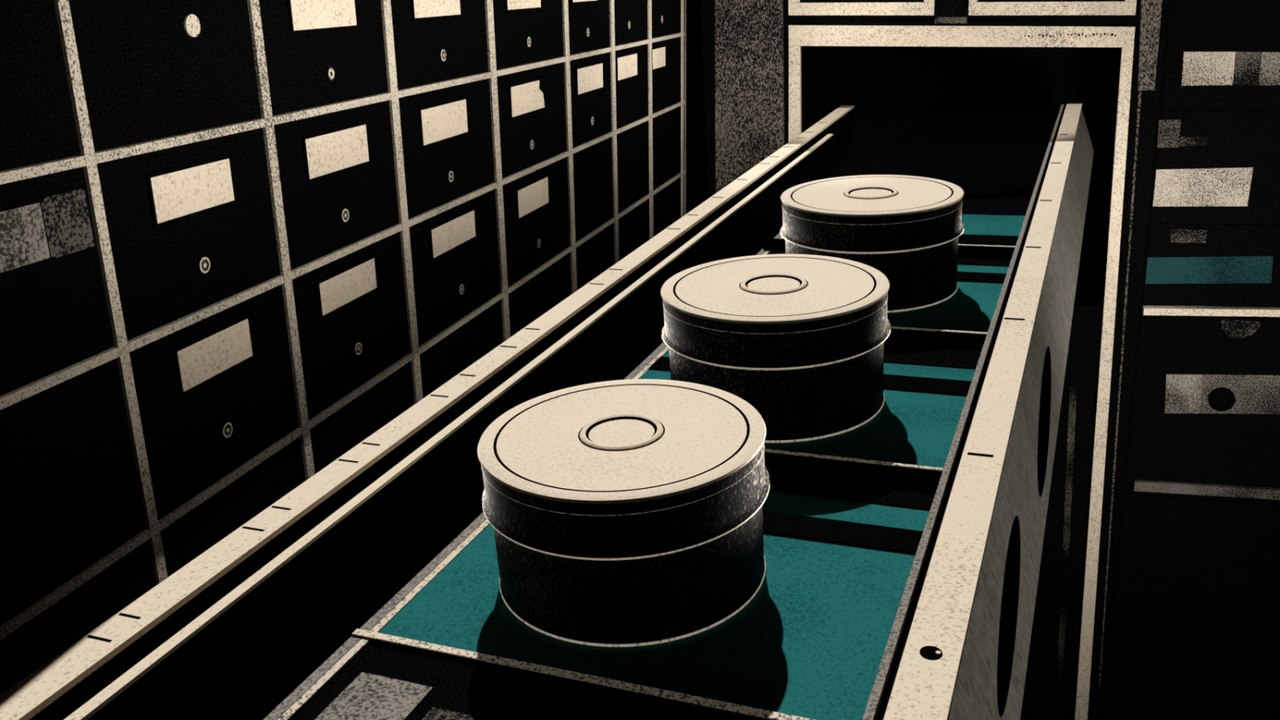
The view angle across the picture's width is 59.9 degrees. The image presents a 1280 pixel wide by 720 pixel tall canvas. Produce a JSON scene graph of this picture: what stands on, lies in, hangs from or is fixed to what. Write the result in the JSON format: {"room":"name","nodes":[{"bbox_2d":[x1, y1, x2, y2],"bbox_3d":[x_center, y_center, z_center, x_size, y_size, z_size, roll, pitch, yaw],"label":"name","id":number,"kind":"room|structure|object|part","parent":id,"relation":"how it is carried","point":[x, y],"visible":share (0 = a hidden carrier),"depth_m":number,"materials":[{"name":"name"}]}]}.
{"room":"archive storage room","nodes":[
{"label":"archive storage room","id":0,"kind":"room"},
{"bbox_2d":[686,0,707,213],"bbox_3d":[1.072,-0.706,3.128,5.120,2.688,0.064,3,19,18],"label":"wall","id":1,"kind":"structure","parent":0,"point":[696,167],"depth_m":3.39,"materials":[{"name":"black paint"}]},
{"bbox_3d":[0.360,1.386,1.328,5.120,0.064,4.928,3,19,18],"label":"floor","id":2,"kind":"structure","parent":0,"visible":0},
{"bbox_2d":[0,0,686,695],"bbox_3d":[-0.312,0.320,1.619,0.354,1.727,2.003,3,19,16],"label":"tall cabinet","id":3,"kind":"object","parent":2,"relation":"on","point":[240,241],"visible":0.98,"depth_m":0.94,"materials":[{"name":"black metal"}]},
{"bbox_3d":[-0.407,-0.164,0.627,0.007,0.127,0.208,5,20,16],"label":"drawer","id":4,"kind":"part","parent":3,"relation":"part of","materials":[{"name":"black metal"}]},
{"bbox_3d":[-0.404,-0.037,0.671,0.009,0.127,0.208,5,20,16],"label":"drawer","id":5,"kind":"part","parent":3,"relation":"part of","materials":[{"name":"black paint"}]},
{"bbox_3d":[-0.403,0.095,0.717,0.007,0.136,0.208,5,20,16],"label":"drawer","id":6,"kind":"part","parent":3,"relation":"part of","materials":[{"name":"black paint"}]},
{"bbox_3d":[-0.402,0.231,0.764,0.007,0.135,0.208,5,20,16],"label":"drawer","id":7,"kind":"part","parent":3,"relation":"part of","materials":[{"name":"black paint"}]},
{"bbox_3d":[-0.347,-0.232,0.819,0.007,0.127,0.194,5,20,16],"label":"drawer","id":8,"kind":"part","parent":3,"relation":"part of","materials":[{"name":"black metal"}]},
{"bbox_3d":[-0.345,-0.104,0.863,0.009,0.127,0.194,5,20,16],"label":"drawer","id":9,"kind":"part","parent":3,"relation":"part of","materials":[{"name":"black paint"}]},
{"bbox_3d":[-0.337,-0.252,0.835,0.002,0.017,0.017,5,20,16],"label":"knob","id":10,"kind":"part","parent":3,"relation":"part of","materials":[{"name":"beige metal"}]},
{"bbox_3d":[-0.342,-0.074,0.870,0.002,0.013,0.013,5,20,16],"label":"knob","id":11,"kind":"part","parent":3,"relation":"part of","materials":[{"name":"beige metal"}]},
{"bbox_3d":[-0.343,0.028,0.909,0.009,0.136,0.194,5,20,16],"label":"drawer","id":12,"kind":"part","parent":3,"relation":"part of","materials":[{"name":"black paint"}]},
{"bbox_3d":[-0.340,0.058,0.915,0.002,0.013,0.013,5,20,16],"label":"knob","id":13,"kind":"part","parent":3,"relation":"part of","materials":[{"name":"beige metal"}]},
{"bbox_3d":[-0.342,0.164,0.956,0.007,0.135,0.194,5,20,16],"label":"drawer","id":14,"kind":"part","parent":3,"relation":"part of","materials":[{"name":"black paint"}]},
{"bbox_3d":[-0.287,-0.299,1.012,0.009,0.127,0.206,5,20,16],"label":"drawer","id":15,"kind":"part","parent":3,"relation":"part of","materials":[{"name":"black paint"}]},
{"bbox_3d":[-0.284,-0.263,1.019,0.002,0.013,0.013,5,20,16],"label":"knob","id":16,"kind":"part","parent":3,"relation":"part of","materials":[{"name":"beige metal"}]},
{"bbox_3d":[-0.285,-0.172,1.056,0.009,0.127,0.206,5,20,16],"label":"drawer","id":17,"kind":"part","parent":3,"relation":"part of","materials":[{"name":"black paint"}]},
{"bbox_3d":[-0.282,-0.139,1.062,0.002,0.013,0.013,5,20,16],"label":"knob","id":18,"kind":"part","parent":3,"relation":"part of","materials":[{"name":"beige metal"}]},
{"bbox_3d":[-0.284,-0.040,1.102,0.009,0.136,0.206,5,20,16],"label":"drawer","id":19,"kind":"part","parent":3,"relation":"part of","materials":[{"name":"black paint"}]},
{"bbox_3d":[-0.281,-0.011,1.106,0.002,0.013,0.013,5,20,16],"label":"knob","id":20,"kind":"part","parent":3,"relation":"part of","materials":[{"name":"beige metal"}]},
{"bbox_3d":[-0.283,0.096,1.149,0.007,0.135,0.206,5,20,16],"label":"drawer","id":21,"kind":"part","parent":3,"relation":"part of","materials":[{"name":"black paint"}]},
{"bbox_3d":[-0.221,-0.375,1.226,0.009,0.127,0.236,5,20,16],"label":"drawer","id":22,"kind":"part","parent":3,"relation":"part of","materials":[{"name":"black paint"}]},
{"bbox_3d":[-0.219,-0.338,1.231,0.002,0.013,0.013,5,20,16],"label":"knob","id":23,"kind":"part","parent":3,"relation":"part of","materials":[{"name":"beige metal"}]},
{"bbox_3d":[-0.219,-0.247,1.270,0.009,0.127,0.236,5,20,16],"label":"drawer","id":24,"kind":"part","parent":3,"relation":"part of","materials":[{"name":"black paint"}]},
{"bbox_3d":[-0.217,-0.211,1.274,0.002,0.013,0.013,5,20,16],"label":"knob","id":25,"kind":"part","parent":3,"relation":"part of","materials":[{"name":"beige metal"}]},
{"bbox_3d":[-0.217,-0.115,1.316,0.009,0.136,0.236,5,20,16],"label":"drawer","id":26,"kind":"part","parent":3,"relation":"part of","materials":[{"name":"black paint"}]},
{"bbox_3d":[-0.214,-0.085,1.326,0.002,0.013,0.013,5,20,16],"label":"knob","id":27,"kind":"part","parent":3,"relation":"part of","materials":[{"name":"beige metal"}]},
{"bbox_3d":[-0.217,0.021,1.364,0.007,0.135,0.236,5,20,16],"label":"drawer","id":28,"kind":"part","parent":3,"relation":"part of","materials":[{"name":"black paint"}]},
{"bbox_3d":[-0.147,-0.420,1.464,0.002,0.013,0.013,5,20,15],"label":"knob","id":29,"kind":"part","parent":3,"relation":"part of","materials":[{"name":"beige metal"}]},
{"bbox_3d":[-0.148,-0.458,1.463,0.009,0.127,0.250,5,20,16],"label":"drawer","id":30,"kind":"part","parent":3,"relation":"part of","materials":[{"name":"black paint"}]},
{"bbox_3d":[-0.147,-0.292,1.503,0.002,0.013,0.013,5,20,15],"label":"knob","id":31,"kind":"part","parent":3,"relation":"part of","materials":[{"name":"beige metal"}]},
{"bbox_3d":[-0.146,-0.330,1.507,0.009,0.127,0.250,5,20,16],"label":"drawer","id":32,"kind":"part","parent":3,"relation":"part of","materials":[{"name":"black paint"}]},
{"bbox_3d":[-0.144,-0.198,1.553,0.009,0.136,0.250,5,20,16],"label":"drawer","id":33,"kind":"part","parent":3,"relation":"part of","materials":[{"name":"black paint"}]},
{"bbox_3d":[-0.142,-0.164,1.557,0.002,0.013,0.013,5,20,16],"label":"knob","id":34,"kind":"part","parent":3,"relation":"part of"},
{"bbox_3d":[-0.143,-0.063,1.600,0.007,0.135,0.250,5,20,16],"label":"drawer","id":35,"kind":"part","parent":3,"relation":"part of","materials":[{"name":"black paint"}]},
{"bbox_3d":[-0.080,-0.497,1.682,0.002,0.013,0.013,5,20,15],"label":"knob","id":36,"kind":"part","parent":3,"relation":"part of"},
{"bbox_3d":[-0.080,-0.535,1.684,0.009,0.127,0.201,5,20,16],"label":"drawer","id":37,"kind":"part","parent":3,"relation":"part of","materials":[{"name":"black paint"}]},
{"bbox_3d":[-0.078,-0.407,1.728,0.009,0.127,0.201,5,20,16],"label":"drawer","id":38,"kind":"part","parent":3,"relation":"part of","materials":[{"name":"black paint"}]},
{"bbox_3d":[-0.075,-0.374,1.735,0.002,0.013,0.013,5,20,15],"label":"knob","id":39,"kind":"part","parent":3,"relation":"part of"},
{"bbox_3d":[-0.077,-0.276,1.774,0.007,0.136,0.201,5,20,16],"label":"drawer","id":40,"kind":"part","parent":3,"relation":"part of","materials":[{"name":"black paint"}]},
{"bbox_3d":[-0.075,-0.140,1.821,0.007,0.135,0.201,5,20,16],"label":"drawer","id":41,"kind":"part","parent":3,"relation":"part of","materials":[{"name":"black metal"}]},
{"bbox_3d":[-0.019,-0.567,1.878,0.002,0.013,0.013,5,20,16],"label":"knob","id":42,"kind":"part","parent":3,"relation":"part of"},
{"bbox_3d":[-0.018,-0.606,1.885,0.007,0.127,0.204,5,20,16],"label":"drawer","id":43,"kind":"part","parent":3,"relation":"part of","materials":[{"name":"black metal"}]},
{"bbox_3d":[-0.016,-0.478,1.929,0.009,0.127,0.204,5,20,16],"label":"drawer","id":44,"kind":"part","parent":3,"relation":"part of","materials":[{"name":"black paint"}]},
{"bbox_3d":[-0.015,-0.346,1.975,0.007,0.136,0.204,5,20,16],"label":"drawer","id":45,"kind":"part","parent":3,"relation":"part of","materials":[{"name":"black paint"}]},
{"bbox_3d":[-0.013,-0.210,2.022,0.007,0.135,0.204,5,20,16],"label":"drawer","id":46,"kind":"part","parent":3,"relation":"part of","materials":[{"name":"black paint"}]},
{"bbox_3d":[0.046,-0.679,2.095,0.007,0.127,0.224,5,20,16],"label":"drawer","id":47,"kind":"part","parent":3,"relation":"part of","materials":[{"name":"black metal"}]},
{"bbox_3d":[0.050,-0.420,2.185,0.007,0.136,0.224,5,20,16],"label":"drawer","id":48,"kind":"part","parent":3,"relation":"part of","materials":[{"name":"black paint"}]},
{"bbox_3d":[0.049,-0.552,2.139,0.009,0.127,0.224,5,20,16],"label":"drawer","id":49,"kind":"part","parent":3,"relation":"part of","materials":[{"name":"black paint"}]},
{"bbox_3d":[0.051,-0.284,2.232,0.007,0.135,0.224,5,20,16],"label":"drawer","id":50,"kind":"part","parent":3,"relation":"part of","materials":[{"name":"black paint"}]},
{"bbox_2d":[701,0,1168,719],"bbox_3d":[0.634,-0.011,2.515,0.844,1.803,0.480,3,19,18],"label":"storage cabinet","id":51,"kind":"object","parent":2,"relation":"on","point":[773,69],"visible":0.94,"depth_m":2.23,"materials":[{"name":"black metal"}]},
{"bbox_2d":[0,102,1093,719],"bbox_3d":[0.250,-0.093,1.298,0.482,0.184,2.047,5,20,22],"label":"drawer","id":52,"kind":"object","parent":51,"relation":"attached to","point":[904,547],"visible":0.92,"depth_m":0.77,"materials":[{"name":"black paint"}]},
{"bbox_2d":[315,671,432,719],"bbox_3d":[-0.171,0.217,0.628,0.051,0.004,0.118,5,21,22],"label":"card","id":53,"kind":"object","parent":52,"relation":"in","point":[369,696],"visible":1,"depth_m":0.66,"materials":[{"name":"beige paper"}]},
{"bbox_2d":[422,706,488,719],"bbox_3d":[-0.122,0.224,0.600,0.040,0.003,0.102,5,21,22],"label":"card","id":54,"kind":"object","parent":52,"relation":"in","point":[435,713],"visible":1,"depth_m":0.64,"materials":[{"name":"beige paper"}]},
{"bbox_2d":[477,378,769,647],"bbox_3d":[-0.009,0.098,0.760,0.195,0.113,0.195,0,19,8],"label":"round tin","id":55,"kind":"object","parent":52,"relation":"in","point":[621,513],"visible":1,"depth_m":0.69,"materials":[{"name":"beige metal"}]},
{"bbox_3d":[-0.011,0.067,0.749,0.195,0.041,0.195,5,22,22],"label":"lid","id":56,"kind":"part","parent":55,"relation":"part of","materials":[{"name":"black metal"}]},
{"bbox_2d":[660,253,890,443],"bbox_3d":[0.125,-0.016,1.025,0.208,0.121,0.208,0,19,8],"label":"round tin","id":57,"kind":"object","parent":52,"relation":"in","point":[800,339],"visible":0.97,"depth_m":0.95,"materials":[{"name":"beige metal"}]},
{"bbox_3d":[0.122,-0.048,1.014,0.208,0.044,0.208,5,22,22],"label":"lid","id":58,"kind":"part","parent":57,"relation":"part of","materials":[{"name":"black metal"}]},
{"bbox_2d":[780,174,964,312],"bbox_3d":[0.276,-0.142,1.327,0.214,0.124,0.214,0,19,8],"label":"round tin","id":59,"kind":"object","parent":52,"relation":"in","point":[908,228],"visible":0.88,"depth_m":1.25,"materials":[{"name":"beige metal"}]},
{"bbox_3d":[0.273,-0.176,1.315,0.214,0.045,0.214,5,22,22],"label":"lid","id":60,"kind":"part","parent":59,"relation":"part of","materials":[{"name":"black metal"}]},
{"bbox_3d":[0.616,-0.456,2.174,0.396,0.061,0.013,5,22,22],"label":"panel","id":61,"kind":"part","parent":52,"relation":"part of","materials":[{"name":"black paint"}]},
{"bbox_3d":[0.434,-0.125,1.212,0.027,0.003,2.032,5,22,22],"label":"rim rail","id":62,"kind":"part","parent":52,"relation":"part of","materials":[{"name":"beige metal"}]},
{"bbox_3d":[0.459,-0.078,1.220,0.033,0.085,2.032,5,22,22],"label":"panel","id":63,"kind":"part","parent":52,"relation":"part of","materials":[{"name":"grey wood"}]},
{"bbox_3d":[0.414,-0.714,2.083,0.267,0.131,0.008,3,19,18],"label":"door","id":64,"kind":"part","parent":51,"relation":"part of","materials":[{"name":"beige paint"}]},
{"bbox_3d":[0.413,-0.713,2.081,0.272,0.138,0.008,3,19,18],"label":"door frame","id":65,"kind":"part","parent":51,"relation":"part of","materials":[{"name":"beige metal"}]},
{"bbox_3d":[0.576,-0.630,2.056,0.058,0.013,0.004,3,19,18],"label":"catch plate","id":66,"kind":"part","parent":51,"relation":"part of","materials":[{"name":"grey metal"}]},
{"bbox_3d":[0.736,-0.689,1.979,0.278,0.145,0.008,3,19,18],"label":"door","id":67,"kind":"part","parent":51,"relation":"part of","materials":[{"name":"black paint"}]},
{"bbox_3d":[0.735,-0.688,1.977,0.283,0.152,0.008,3,19,18],"label":"door frame","id":68,"kind":"part","parent":51,"relation":"part of","materials":[{"name":"beige metal"}]},
{"bbox_2d":[1100,0,1279,719],"bbox_3d":[1.267,0.034,2.290,0.499,1.797,0.467,3,19,18],"label":"filing cabinet","id":69,"kind":"object","parent":2,"relation":"on","point":[1194,631],"visible":0.99,"depth_m":2.12,"materials":[{"name":"black metal"}]},
{"bbox_3d":[1.225,0.602,2.265,0.490,0.677,0.006,3,19,18],"label":"drawer","id":70,"kind":"part","parent":69,"relation":"part of","materials":[{"name":"black paint"}]},
{"bbox_3d":[1.197,0.082,2.091,0.490,0.331,0.006,3,19,18],"label":"drawer","id":71,"kind":"part","parent":69,"relation":"part of","materials":[{"name":"black paint"}]},
{"bbox_3d":[1.213,0.258,2.145,0.474,0.032,0.010,3,19,18],"label":"rail","id":72,"kind":"part","parent":69,"relation":"part of","materials":[{"name":"beige metal"}]},
{"bbox_3d":[1.183,-0.167,2.008,0.490,0.154,0.006,3,19,18],"label":"drawer","id":73,"kind":"part","parent":69,"relation":"part of","materials":[{"name":"black paint"}]},
{"bbox_3d":[1.174,-0.339,1.950,0.490,0.202,0.006,3,19,18],"label":"drawer","id":74,"kind":"part","parent":69,"relation":"part of","materials":[{"name":"black paint"}]},
{"bbox_3d":[1.164,-0.526,1.888,0.490,0.189,0.006,3,19,18],"label":"drawer","id":75,"kind":"part","parent":69,"relation":"part of","materials":[{"name":"black paint"}]},
{"bbox_3d":[1.105,0.076,2.108,0.046,0.046,0.013,3,19,18],"label":"knob","id":76,"kind":"part","parent":69,"relation":"part of","materials":[{"name":"black metal"}]},
{"bbox_3d":[1.113,-0.059,2.062,0.067,0.036,0.010,3,19,18],"label":"cup pull","id":77,"kind":"part","parent":69,"relation":"part of","materials":[{"name":"black metal"}]}
]}

